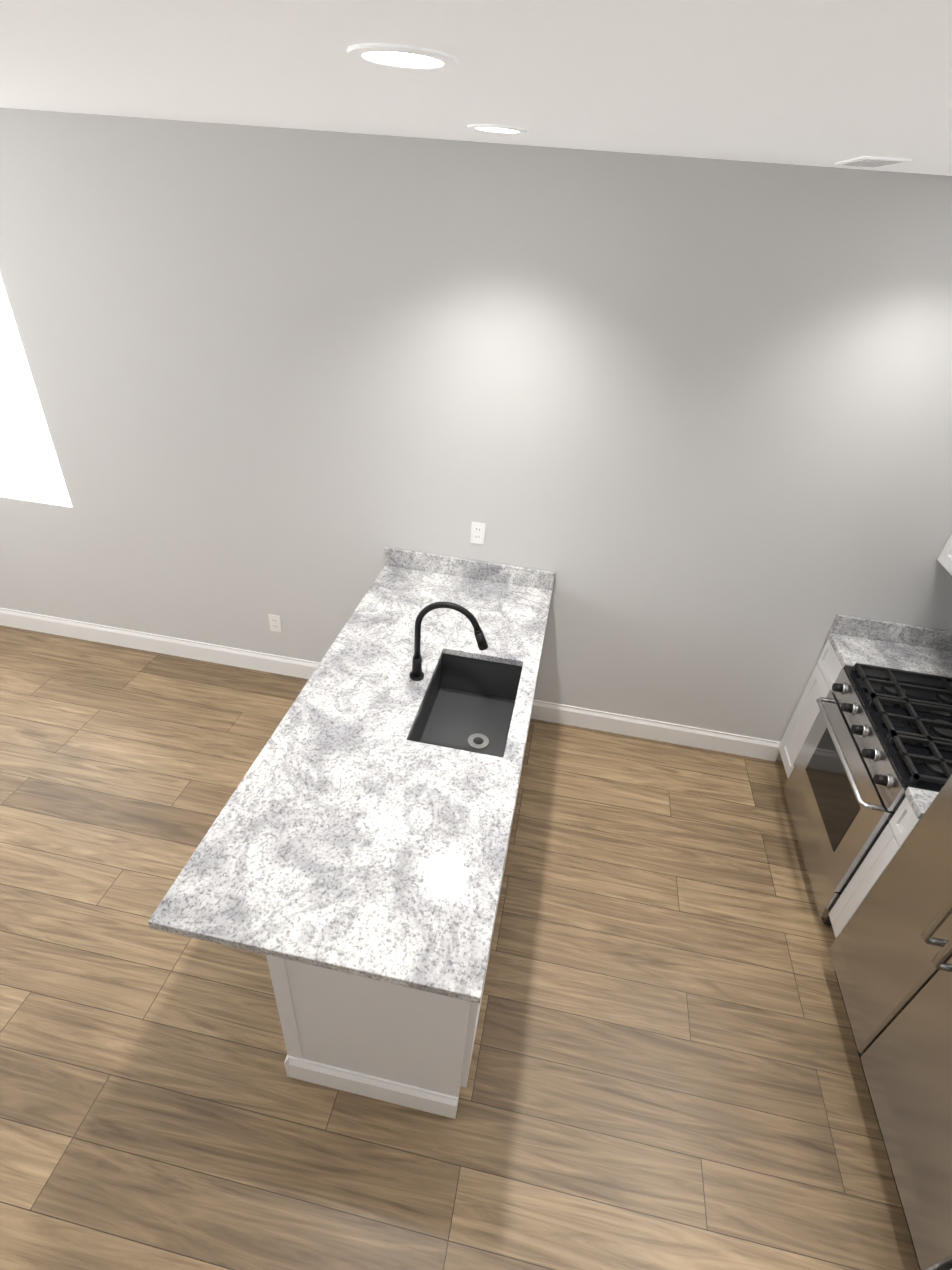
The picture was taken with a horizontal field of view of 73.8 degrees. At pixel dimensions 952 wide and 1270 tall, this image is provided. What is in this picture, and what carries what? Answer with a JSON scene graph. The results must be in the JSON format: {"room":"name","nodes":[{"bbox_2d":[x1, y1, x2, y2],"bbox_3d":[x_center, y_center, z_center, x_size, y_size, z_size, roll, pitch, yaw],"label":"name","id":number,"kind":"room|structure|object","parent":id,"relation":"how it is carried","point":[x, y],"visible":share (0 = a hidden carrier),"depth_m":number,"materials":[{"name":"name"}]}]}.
{"room":"kitchen","nodes":[
{"label":"kitchen","id":0,"kind":"room"},
{"bbox_2d":[0,625,919,1269],"bbox_3d":[-0.543,1.395,2.485,9.210,0.100,3.740,9,34,7],"label":"floor","id":1,"kind":"structure","parent":0,"point":[666,1071],"depth_m":2.31,"materials":[{"name":"brown wood"}]},
{"bbox_2d":[266,839,508,1118],"bbox_3d":[-0.259,1.051,2.169,0.604,0.860,0.600,9,34,7],"label":"base cabinet","id":2,"kind":"object","parent":1,"relation":"on","point":[412,1049],"depth_m":1.94,"materials":[{"name":"white wood"}]},
{"bbox_2d":[148,567,551,1006],"bbox_3d":[-0.238,0.274,2.514,0.906,0.032,2.117,9,34,7],"label":"countertop","id":3,"kind":"structure","parent":2,"relation":"on","point":[355,845],"depth_m":2.00,"materials":[{"name":"white stone"}]},
{"bbox_2d":[408,595,491,682],"bbox_3d":[-0.104,0.025,2.527,0.316,0.383,0.097,9,34,7],"label":"faucet","id":4,"kind":"object","parent":3,"relation":"on","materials":[{"name":"black metal"}]},
{"bbox_2d":[412,659,519,750],"bbox_3d":[-0.032,0.354,2.621,0.385,0.216,0.624,9,34,7],"label":"sink","id":5,"kind":"object","parent":3,"relation":"in","point":[463,708],"depth_m":2.83,"materials":[{"name":"black metal"}]},
{"bbox_2d":[512,747,525,821],"bbox_3d":[-0.168,0.784,2.573,0.604,0.860,0.628,9,34,7],"label":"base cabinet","id":6,"kind":"object","parent":1,"relation":"on","point":[524,747],"depth_m":2.85,"materials":[{"name":"white wood"}]},
{"bbox_2d":[778,614,951,777],"bbox_3d":[2.018,0.435,3.231,0.638,0.995,0.288,9,34,7],"label":"base cabinet","id":7,"kind":"object","parent":1,"relation":"on","point":[852,641],"visible":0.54,"depth_m":3.09,"materials":[{"name":"white"}]},
{"bbox_2d":[827,614,951,692],"bbox_3d":[2.048,0.079,2.988,0.638,0.132,0.288,9,34,7],"label":"countertop","id":8,"kind":"structure","parent":7,"relation":"on","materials":[{"name":"stone"}]},
{"bbox_2d":[783,663,951,924],"bbox_3d":[1.882,0.642,2.757,0.711,1.168,0.757,9,34,7],"label":"range","id":9,"kind":"object","parent":1,"relation":"on","point":[877,743],"visible":0.79,"depth_m":2.70,"materials":[{"name":"grey metal"}]},
{"bbox_2d":[843,663,951,816],"bbox_3d":[1.904,0.377,2.576,0.558,0.046,0.749,9,34,7],"label":"cooktop","id":10,"kind":"object","parent":9,"relation":"in","point":[908,714],"depth_m":2.61,"materials":[{"name":"black metal"}]},
{"bbox_2d":[829,787,938,938],"bbox_3d":[1.841,0.961,2.437,0.638,0.995,0.124,9,34,7],"label":"base cabinet","id":11,"kind":"object","parent":1,"relation":"on","point":[915,804],"visible":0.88,"depth_m":2.42,"materials":[{"name":"white painted wood"}]},
{"bbox_2d":[904,787,938,854],"bbox_3d":[1.870,0.606,2.194,0.638,0.132,0.124,9,34,7],"label":"countertop","id":12,"kind":"structure","parent":11,"relation":"on","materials":[{"name":"stone"}]},
{"bbox_2d":[829,774,951,1269],"bbox_3d":[1.695,0.954,1.735,0.705,1.768,0.982,9,34,7],"label":"refrigerator","id":13,"kind":"object","parent":1,"relation":"on","point":[890,950],"visible":1,"depth_m":2.03,"materials":[{"name":"grey metal"}]},
{"bbox_2d":[0,108,951,760],"bbox_3d":[-1.041,-0.901,3.284,7.320,2.720,0.120,9,34,7],"label":"wall","id":14,"kind":"structure","parent":0,"point":[681,426],"depth_m":2.84,"materials":[{"name":"grey paint"}]},
{"bbox_2d":[0,275,71,506],"bbox_3d":[-3.036,-1.390,3.331,1.600,1.300,0.003,9,34,7],"label":"window","id":15,"kind":"structure","parent":14,"relation":"in","point":[30,470],"depth_m":3.40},
{"bbox_2d":[0,608,319,678],"bbox_3d":[-2.440,-0.010,4.105,4.431,0.135,0.016,9,34,7],"label":"baseboard","id":16,"kind":"structure","parent":14,"relation":"attached to","point":[248,659],"depth_m":4.05,"materials":[{"name":"white wood"}]},
{"bbox_2d":[268,614,281,632],"bbox_3d":[-1.202,-0.069,3.792,0.072,0.116,0.008,9,34,7],"label":"outlet","id":17,"kind":"object","parent":14,"relation":"attached to","point":[275,622],"visible":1,"depth_m":3.79,"materials":[{"name":"white plastic"}]},
{"bbox_2d":[384,547,554,590],"bbox_3d":[-0.041,-0.351,3.336,0.906,0.099,0.020,9,34,7],"label":"backsplash","id":18,"kind":"structure","parent":14,"relation":"attached to","point":[419,561],"depth_m":3.32,"materials":[{"name":"white stone"}]},
{"bbox_2d":[470,522,485,544],"bbox_3d":[0.009,-0.516,3.224,0.072,0.116,0.008,9,34,7],"label":"outlet","id":19,"kind":"object","parent":14,"relation":"attached to","point":[477,533],"visible":1,"depth_m":3.22,"materials":[{"name":"white plastic"}]},
{"bbox_2d":[531,700,779,760],"bbox_3d":[1.023,0.553,3.702,1.439,0.135,0.016,9,34,7],"label":"baseboard","id":20,"kind":"structure","parent":14,"relation":"attached to","point":[741,745],"depth_m":3.69,"materials":[{"name":"white wood"}]},
{"bbox_2d":[937,533,951,574],"bbox_3d":[2.161,-0.403,2.101,0.368,0.985,1.176,9,34,7],"label":"upper cabinet","id":21,"kind":"object","parent":14,"relation":"attached to","point":[944,559],"visible":1,"depth_m":2.80,"materials":[{"name":"white wood"}]},
{"bbox_2d":[0,0,951,175],"bbox_3d":[-0.351,-0.927,0.903,9.210,0.108,3.740,9,34,7],"label":"ceiling","id":22,"kind":"structure","parent":0,"point":[826,83],"depth_m":1.09,"materials":[{"name":"white paint"}]},
{"bbox_2d":[347,44,457,70],"bbox_3d":[-0.117,-0.928,1.021,0.176,0.005,0.176,9,34,7],"label":"recessed light","id":23,"kind":"object","parent":22,"relation":"in","point":[403,57],"visible":0.98,"depth_m":1.01,"materials":[{"name":"white plastic"}]},
{"bbox_2d":[468,124,526,133],"bbox_3d":[0.063,-1.499,1.881,0.176,0.005,0.176,9,34,7],"label":"recessed light","id":24,"kind":"object","parent":22,"relation":"in","point":[501,129],"visible":1,"depth_m":1.86,"materials":[{"name":"white plastic"}]},
{"bbox_2d":[835,156,911,167],"bbox_3d":[1.201,-1.438,1.931,0.130,0.007,0.300,9,34,7],"label":"ceiling vent","id":25,"kind":"object","parent":22,"relation":"in","point":[870,161],"visible":1,"depth_m":1.88,"materials":[{"name":"white metal"}]}
]}

